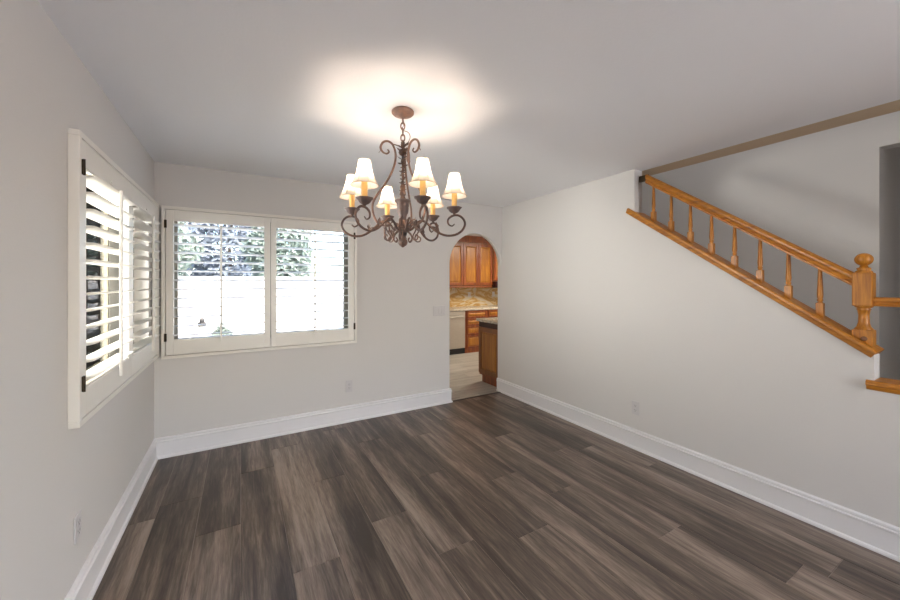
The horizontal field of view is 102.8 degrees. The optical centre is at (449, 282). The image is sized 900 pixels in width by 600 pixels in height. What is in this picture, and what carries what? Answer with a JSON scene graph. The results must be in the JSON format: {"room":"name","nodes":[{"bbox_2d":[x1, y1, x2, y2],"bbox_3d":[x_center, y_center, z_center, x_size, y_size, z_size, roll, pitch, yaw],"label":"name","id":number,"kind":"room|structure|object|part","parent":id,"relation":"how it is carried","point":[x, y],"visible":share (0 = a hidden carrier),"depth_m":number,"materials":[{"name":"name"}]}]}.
{"room":"dining room","nodes":[
{"label":"dining room","id":0,"kind":"room"},
{"bbox_2d":[0,0,153,599],"bbox_3d":[-0.760,0.245,-0.056,0.130,2.470,7.130,0,0,-30],"label":"wall","id":1,"kind":"structure","parent":0,"point":[50,472],"depth_m":1.31,"materials":[{"name":"white paint"}]},
{"bbox_2d":[74,510,81,544],"bbox_3d":[-1.618,1.065,1.565,0.009,0.115,0.070,0,0,-30],"label":"electrical outlet","id":2,"kind":"object","parent":1,"relation":"attached to","point":[78,518],"visible":1,"depth_m":1.55,"materials":[{"name":"grey plastic"}]},
{"bbox_2d":[86,174,133,380],"bbox_3d":[-2.056,-0.025,2.117,0.034,1.090,1.390,0,0,-30],"label":"window","id":3,"kind":"structure","parent":1,"relation":"in","point":[92,285],"depth_m":2.15,"materials":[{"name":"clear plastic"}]},
{"bbox_3d":[-1.919,-0.025,1.871,0.004,1.000,0.736,0,0,-30],"label":"pane","id":4,"kind":"part","parent":3,"relation":"part of","materials":[{"name":"clear glass"}]},
{"bbox_2d":[68,128,160,429],"bbox_3d":[-1.962,-0.014,2.208,0.104,1.243,1.657,0,0,-30],"label":"plantation shutter","id":5,"kind":"object","parent":3,"relation":"attached to","point":[105,177],"visible":0.99,"depth_m":1.78,"materials":[{"name":"white paint"}]},
{"bbox_3d":[-1.764,-0.014,1.852,0.028,1.183,0.783,0,0,-30],"label":"shutter panel","id":6,"kind":"part","parent":5,"relation":"part of","materials":[{"name":"white paint"}]},
{"bbox_3d":[-1.720,0.007,1.881,0.013,0.970,0.015,0,0,-30],"label":"tilt rod","id":7,"kind":"part","parent":5,"relation":"part of","materials":[{"name":"white paint"}]},
{"bbox_3d":[-2.166,-0.014,2.545,0.028,1.183,0.808,0,0,-30],"label":"shutter panel","id":8,"kind":"part","parent":5,"relation":"part of","materials":[{"name":"white paint"}]},
{"bbox_3d":[-2.119,0.007,2.570,0.013,0.970,0.015,0,0,-30],"label":"tilt rod","id":9,"kind":"part","parent":5,"relation":"part of","materials":[{"name":"white paint"}]},
{"bbox_2d":[64,439,157,599],"bbox_3d":[-0.658,1.366,-0.072,0.030,0.168,7.000,0,0,-30],"label":"baseboard","id":10,"kind":"structure","parent":1,"relation":"attached to","point":[85,586],"depth_m":1.93,"materials":[{"name":"white wood"}]},
{"bbox_2d":[154,162,501,437],"bbox_3d":[0.657,0.245,4.810,7.200,2.470,0.130,0,0,-30],"label":"wall","id":11,"kind":"structure","parent":0,"point":[400,349],"depth_m":3.67,"materials":[{"name":"white paint"}]},
{"bbox_2d":[174,221,347,338],"bbox_3d":[-1.738,-0.020,3.457,1.500,1.100,0.050,0,0,-30],"label":"window","id":12,"kind":"structure","parent":11,"relation":"in","point":[345,239],"depth_m":3.44,"materials":[{"name":"white plastic"}]},
{"bbox_2d":[161,205,356,358],"bbox_3d":[-1.670,0.002,3.350,1.610,1.262,0.104,0,0,-30],"label":"plantation shutter","id":13,"kind":"object","parent":12,"relation":"attached to","point":[171,348],"visible":0.98,"depth_m":3.27,"materials":[{"name":"white paint"}]},
{"bbox_3d":[-2.011,0.002,3.161,0.771,1.202,0.028,0,0,-30],"label":"shutter panel","id":14,"kind":"part","parent":13,"relation":"part of","materials":[{"name":"white paint"}]},
{"bbox_3d":[-1.983,0.011,3.116,0.015,1.014,0.013,0,0,-30],"label":"tilt rod","id":15,"kind":"part","parent":13,"relation":"part of","materials":[{"name":"white paint"}]},
{"bbox_3d":[-1.337,0.002,3.551,0.773,1.202,0.028,0,0,-30],"label":"shutter panel","id":16,"kind":"part","parent":13,"relation":"part of","materials":[{"name":"white paint"}]},
{"bbox_3d":[-1.315,0.011,3.503,0.015,1.014,0.013,0,0,-30],"label":"tilt rod","id":17,"kind":"part","parent":13,"relation":"part of","materials":[{"name":"white paint"}]},
{"bbox_2d":[154,388,452,459],"bbox_3d":[-1.218,1.366,3.683,2.826,0.168,0.120,0,0,-30],"label":"baseboard","id":18,"kind":"structure","parent":11,"relation":"attached to","point":[197,441],"depth_m":3.44,"materials":[{"name":"white wood"}]},
{"bbox_2d":[346,380,352,391],"bbox_3d":[-1.049,1.082,3.741,0.070,0.120,0.009,0,0,-30],"label":"electrical outlet","id":19,"kind":"object","parent":11,"relation":"attached to","point":[349,384],"visible":1,"depth_m":3.74,"materials":[{"name":"grey plastic"}]},
{"bbox_2d":[433,306,444,315],"bbox_3d":[-0.126,0.340,4.276,0.164,0.116,0.009,0,0,-30],"label":"light switch","id":20,"kind":"object","parent":11,"relation":"attached to","point":[437,310],"visible":1,"depth_m":4.27,"materials":[{"name":"grey plastic"}]},
{"bbox_2d":[453,392,499,401],"bbox_3d":[0.331,1.448,4.549,0.782,0.004,0.030,0,0,-30],"label":"trim","id":21,"kind":"structure","parent":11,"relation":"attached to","point":[495,392],"depth_m":4.55,"materials":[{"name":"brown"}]},
{"bbox_2d":[38,0,899,236],"bbox_3d":[1.611,-1.060,3.034,7.330,0.140,10.100,0,0,-30],"label":"ceiling","id":22,"kind":"structure","parent":0,"point":[523,100],"depth_m":1.75,"materials":[{"name":"white paint"}]},
{"bbox_2d":[339,106,466,247],"bbox_3d":[-0.272,-0.596,2.075,0.674,0.786,0.738,0,0,-30],"label":"chandelier","id":23,"kind":"object","parent":22,"relation":"hanging from","point":[363,179],"visible":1,"depth_m":2.04,"materials":[{"name":"brown metal"}]},
{"bbox_3d":[-0.569,-0.555,2.090,0.142,0.127,0.142,0,0,-30],"label":"lamp shade","id":24,"kind":"part","parent":23,"relation":"part of","materials":[{"name":"fabric"}]},
{"bbox_3d":[-0.434,-0.555,1.825,0.142,0.127,0.142,0,0,-30],"label":"lamp shade","id":25,"kind":"part","parent":23,"relation":"part of","materials":[{"name":"fabric"}]},
{"bbox_3d":[-0.471,-0.327,2.084,0.331,0.134,0.020,0,0,4],"label":"arm","id":26,"kind":"part","parent":23,"relation":"part of","materials":[{"name":"brown metal"}]},
{"bbox_3d":[-0.379,-0.327,1.907,0.020,0.134,0.331,0,0,34],"label":"arm","id":27,"kind":"part","parent":23,"relation":"part of","materials":[{"name":"brown metal"}]},
{"bbox_3d":[-0.407,-0.555,2.339,0.142,0.127,0.142,0,0,-30],"label":"lamp shade","id":28,"kind":"part","parent":23,"relation":"part of","materials":[{"name":"fabric"}]},
{"bbox_3d":[-0.364,-0.327,2.251,0.020,0.134,0.331,0,0,-26],"label":"arm","id":29,"kind":"part","parent":23,"relation":"part of","materials":[{"name":"brown metal"}]},
{"bbox_3d":[-0.272,-0.866,2.075,0.024,0.185,0.024,0,0,-45],"label":"chain","id":30,"kind":"part","parent":23,"relation":"part of","materials":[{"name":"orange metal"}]},
{"bbox_3d":[-0.180,-0.327,1.898,0.020,0.134,0.331,0,0,-26],"label":"arm","id":31,"kind":"part","parent":23,"relation":"part of","materials":[{"name":"brown metal"}]},
{"bbox_3d":[-0.137,-0.555,1.810,0.142,0.127,0.142,0,0,-30],"label":"lamp shade","id":32,"kind":"part","parent":23,"relation":"part of","materials":[{"name":"fabric"}]},
{"bbox_3d":[-0.165,-0.327,2.242,0.020,0.134,0.331,0,0,34],"label":"arm","id":33,"kind":"part","parent":23,"relation":"part of","materials":[{"name":"brown metal"}]},
{"bbox_3d":[-0.110,-0.555,2.324,0.142,0.127,0.142,0,0,-30],"label":"lamp shade","id":34,"kind":"part","parent":23,"relation":"part of","materials":[{"name":"fabric"}]},
{"bbox_3d":[-0.073,-0.327,2.066,0.331,0.134,0.020,0,0,4],"label":"arm","id":35,"kind":"part","parent":23,"relation":"part of","materials":[{"name":"brown metal"}]},
{"bbox_3d":[0.025,-0.555,2.059,0.142,0.127,0.142,0,0,-30],"label":"lamp shade","id":36,"kind":"part","parent":23,"relation":"part of","materials":[{"name":"fabric"}]},
{"bbox_2d":[92,352,899,599],"bbox_3d":[1.692,1.465,3.023,7.200,0.030,10.000,0,0,-30],"label":"floor","id":37,"kind":"structure","parent":0,"point":[497,496],"depth_m":2.14,"materials":[{"name":"brown"}]},
{"bbox_2d":[449,311,464,354],"bbox_3d":[-0.080,1.016,7.397,0.590,0.868,0.594,0,0,-30],"label":"dishwasher","id":38,"kind":"object","parent":37,"relation":"on","point":[456,318],"visible":0.56,"depth_m":7.21,"materials":[{"name":"grey metal"}]},
{"bbox_3d":[0.046,0.629,7.181,0.586,0.082,0.034,0,0,-30],"label":"control panel","id":39,"kind":"part","parent":38,"relation":"part of","materials":[{"name":"metal"}]},
{"bbox_2d":[465,310,486,352],"bbox_3d":[0.416,1.016,7.698,0.556,0.868,0.570,0,0,-30],"label":"base cabinet","id":40,"kind":"object","parent":37,"relation":"on","point":[471,325],"visible":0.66,"depth_m":7.41,"materials":[{"name":"brown wood"}]},
{"bbox_3d":[0.554,0.820,7.460,0.480,0.140,0.020,0,0,-30],"label":"drawer","id":41,"kind":"part","parent":40,"relation":"part of","materials":[{"name":"brown wood"}]},
{"bbox_3d":[0.554,0.993,7.460,0.480,0.175,0.020,0,0,-30],"label":"drawer","id":42,"kind":"part","parent":40,"relation":"part of","materials":[{"name":"brown wood"}]},
{"bbox_3d":[0.554,1.223,7.460,0.480,0.255,0.020,0,0,-30],"label":"drawer","id":43,"kind":"part","parent":40,"relation":"part of","materials":[{"name":"brown wood"}]},
{"bbox_3d":[0.554,0.665,7.460,0.480,0.140,0.020,0,0,-30],"label":"drawer","id":44,"kind":"part","parent":40,"relation":"part of","materials":[{"name":"brown wood"}]},
{"bbox_2d":[476,317,497,386],"bbox_3d":[1.226,0.993,5.492,1.630,0.914,0.550,0,0,-30],"label":"kitchen island","id":45,"kind":"object","parent":37,"relation":"on","point":[488,327],"visible":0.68,"depth_m":5.08,"materials":[{"name":"brown wood"}]},
{"bbox_3d":[0.549,0.988,5.088,0.018,0.665,0.480,0,0,-30],"label":"panel","id":46,"kind":"part","parent":45,"relation":"part of","materials":[{"name":"brown wood"}]},
{"bbox_2d":[487,309,497,317],"bbox_3d":[1.018,1.016,8.047,0.828,0.868,0.570,0,0,-30],"label":"base cabinet","id":47,"kind":"object","parent":37,"relation":"on","point":[493,312],"visible":0.14,"depth_m":7.66,"materials":[{"name":"brown wood"}]},
{"bbox_3d":[-0.804,1.016,6.992,1.060,0.868,0.570,0,0,-30],"label":"base cabinet","id":48,"kind":"object","parent":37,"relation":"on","visible":0},
{"bbox_2d":[449,305,497,310],"bbox_3d":[0.337,0.559,7.655,3.700,0.042,0.595,0,0,-30],"label":"countertop","id":49,"kind":"structure","parent":48,"relation":"on","point":[488,307],"depth_m":7.62,"materials":[{"name":"stone"}]},
{"bbox_2d":[502,169,899,526],"bbox_3d":[2.488,0.245,1.751,0.110,2.470,7.000,0,0,-30],"label":"wall","id":50,"kind":"structure","parent":0,"point":[602,311],"depth_m":2.84,"materials":[{"name":"white paint"}]},
{"bbox_2d":[632,400,638,415],"bbox_3d":[1.617,1.097,3.135,0.009,0.115,0.070,0,0,-30],"label":"electrical outlet","id":51,"kind":"object","parent":50,"relation":"attached to","point":[635,405],"visible":1,"depth_m":3.13,"materials":[{"name":"grey plastic"}]},
{"bbox_2d":[496,378,899,561],"bbox_3d":[2.405,1.366,1.754,0.030,0.168,7.090,0,0,-30],"label":"baseboard","id":52,"kind":"structure","parent":50,"relation":"attached to","point":[878,536],"depth_m":2.46,"materials":[{"name":"white wood"}]},
{"bbox_2d":[626,174,884,357],"bbox_3d":[1.993,-0.260,2.606,0.154,1.348,1.473,0,0,-30],"label":"stair railing","id":53,"kind":"object","parent":50,"relation":"attached to","point":[862,337],"visible":1,"depth_m":2.30,"materials":[{"name":"brown wood"}]},
{"bbox_3d":[2.007,-0.454,2.581,0.062,0.953,1.210,0,0,-30],"label":"handrail","id":54,"kind":"part","parent":53,"relation":"part of","materials":[{"name":"brown wood"}]},
{"bbox_3d":[2.330,0.131,2.024,0.078,0.450,0.078,0,0,-30],"label":"newel post","id":55,"kind":"part","parent":53,"relation":"part of","materials":[{"name":"brown wood"}]},
{"bbox_2d":[865,297,899,394],"bbox_3d":[2.788,0.335,1.234,0.160,0.506,1.785,0,0,-30],"label":"landing railing","id":56,"kind":"object","parent":50,"relation":"on","point":[887,385],"visible":1,"depth_m":1.93,"materials":[{"name":"brown wood"}]},
{"bbox_3d":[2.790,0.107,1.230,0.056,0.050,1.756,0,0,-30],"label":"handrail","id":57,"kind":"part","parent":56,"relation":"part of","materials":[{"name":"brown wood"}]},
{"bbox_2d":[642,111,899,379],"bbox_3d":[3.163,-0.985,3.124,2.434,4.930,5.300,0,0,-30],"label":"wall","id":58,"kind":"structure","parent":0,"point":[833,194],"depth_m":2.96,"materials":[{"name":"white paint"}]},
{"bbox_3d":[1.080,0.245,6.771,4.700,2.470,3.100,0,0,-30],"label":"wall","id":59,"kind":"structure","parent":0,"visible":0},
{"bbox_2d":[449,237,463,287],"bbox_3d":[-0.171,-0.435,7.494,0.878,1.100,0.355,0,0,-30],"label":"upper cabinet","id":60,"kind":"object","parent":59,"relation":"attached to","point":[456,258],"visible":0.27,"depth_m":7.51,"materials":[{"name":"brown wood"}]},
{"bbox_2d":[449,287,497,306],"bbox_3d":[0.184,0.269,7.919,3.700,0.538,0.013,0,0,-30],"label":"backsplash","id":61,"kind":"structure","parent":59,"relation":"attached to","point":[480,296],"depth_m":8.11,"materials":[{"name":"stone"}]},
{"bbox_2d":[463,236,491,287],"bbox_3d":[0.539,-0.435,7.905,0.758,1.100,0.355,0,0,-30],"label":"upper cabinet","id":62,"kind":"object","parent":59,"relation":"attached to","point":[477,251],"visible":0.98,"depth_m":7.75,"materials":[{"name":"brown wood"}]},
{"bbox_3d":[0.447,-0.377,7.687,0.374,0.885,0.020,0,0,-30],"label":"cabinet door","id":63,"kind":"part","parent":62,"relation":"part of","materials":[{"name":"brown wood"}]},
{"bbox_3d":[0.539,-0.917,7.905,0.758,0.135,0.355,0,0,-30],"label":"crown moulding","id":64,"kind":"part","parent":62,"relation":"part of","materials":[{"name":"brown wood"}]},
{"bbox_3d":[0.606,0.103,7.790,0.758,0.025,0.022,0,0,-30],"label":"light rail","id":65,"kind":"part","parent":62,"relation":"part of","materials":[{"name":"brown wood"}]},
{"bbox_3d":[0.774,-0.377,7.877,0.374,0.885,0.020,0,0,-30],"label":"cabinet door","id":66,"kind":"part","parent":62,"relation":"part of","materials":[{"name":"brown wood"}]},
{"bbox_2d":[492,247,497,280],"bbox_3d":[1.228,-0.502,8.296,0.815,0.965,0.370,0,0,-30],"label":"upper cabinet","id":67,"kind":"object","parent":59,"relation":"attached to","point":[494,258],"visible":0.17,"depth_m":7.97,"materials":[{"name":"brown wood"}]},
{"bbox_2d":[484,281,497,287],"bbox_3d":[1.250,0.055,8.250,0.804,0.140,0.451,0,0,-30],"label":"range hood","id":68,"kind":"object","parent":67,"relation":"attached to","point":[494,283],"visible":0.1,"depth_m":7.92,"materials":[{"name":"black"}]},
{"bbox_3d":[1.140,-0.430,8.054,0.380,0.780,0.020,0,0,-30],"label":"cabinet door","id":69,"kind":"part","parent":67,"relation":"part of","materials":[{"name":"brown wood"}]},
{"label":"outside","id":70,"kind":"structure","parent":0,"visible":0},
{"bbox_3d":[-3.113,1.600,14.108,70.000,0.100,100.000,0,0,-30],"label":"ground","id":71,"kind":"structure","parent":70,"visible":0},
{"bbox_2d":[178,222,204,275],"bbox_3d":[-8.391,-0.744,9.886,2.774,4.593,1.857,0,0,-30],"label":"tree","id":72,"kind":"object","parent":71,"relation":"on","point":[190,239],"visible":0.02,"depth_m":10.23,"materials":[{"name":"green plant"}]},
{"bbox_2d":[198,317,205,336],"bbox_3d":[-5.278,1.128,7.652,0.140,0.845,0.120,0,0,-30],"label":"valve","id":73,"kind":"object","parent":71,"relation":"on","point":[202,320],"visible":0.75,"depth_m":7.63,"materials":[{"name":"white"}]},
{"bbox_2d":[210,322,233,335],"bbox_3d":[-4.959,1.214,7.834,0.460,0.678,0.476,0,0,-30],"label":"shrub","id":74,"kind":"object","parent":71,"relation":"on","point":[224,329],"visible":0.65,"depth_m":7.78,"materials":[{"name":"green plant"}]},
{"bbox_2d":[187,222,257,276],"bbox_3d":[-8.174,-1.172,13.242,3.129,5.449,1.983,0,0,-30],"label":"tree","id":75,"kind":"object","parent":71,"relation":"on","point":[208,240],"visible":0.18,"depth_m":12.65,"materials":[{"name":"green plant"}]},
{"bbox_2d":[178,276,342,337],"bbox_3d":[-4.123,0.710,8.871,15.000,1.680,0.190,0,0,-30],"label":"wall","id":76,"kind":"structure","parent":71,"relation":"on","point":[181,284],"depth_m":8.45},
{"bbox_2d":[239,227,313,276],"bbox_3d":[-5.568,-0.861,11.796,2.151,4.827,1.675,0,0,-5],"label":"tree","id":77,"kind":"object","parent":71,"relation":"on","point":[253,259],"visible":0.35,"depth_m":11.39,"materials":[{"name":"green plant"}]},
{"bbox_3d":[2.201,-2.223,2.555,0.200,2.454,5.080,0,0,-30],"label":"wall stairwell header","id":78,"kind":"structure","parent":0,"visible":0},
{"bbox_2d":[642,100,899,175],"bbox_3d":[2.201,-0.993,2.555,0.200,0.006,5.080,0,0,-30],"label":"trim","id":79,"kind":"structure","parent":78,"relation":"attached to","point":[894,106],"depth_m":2.43,"materials":[{"name":"beige paint"}]}
]}

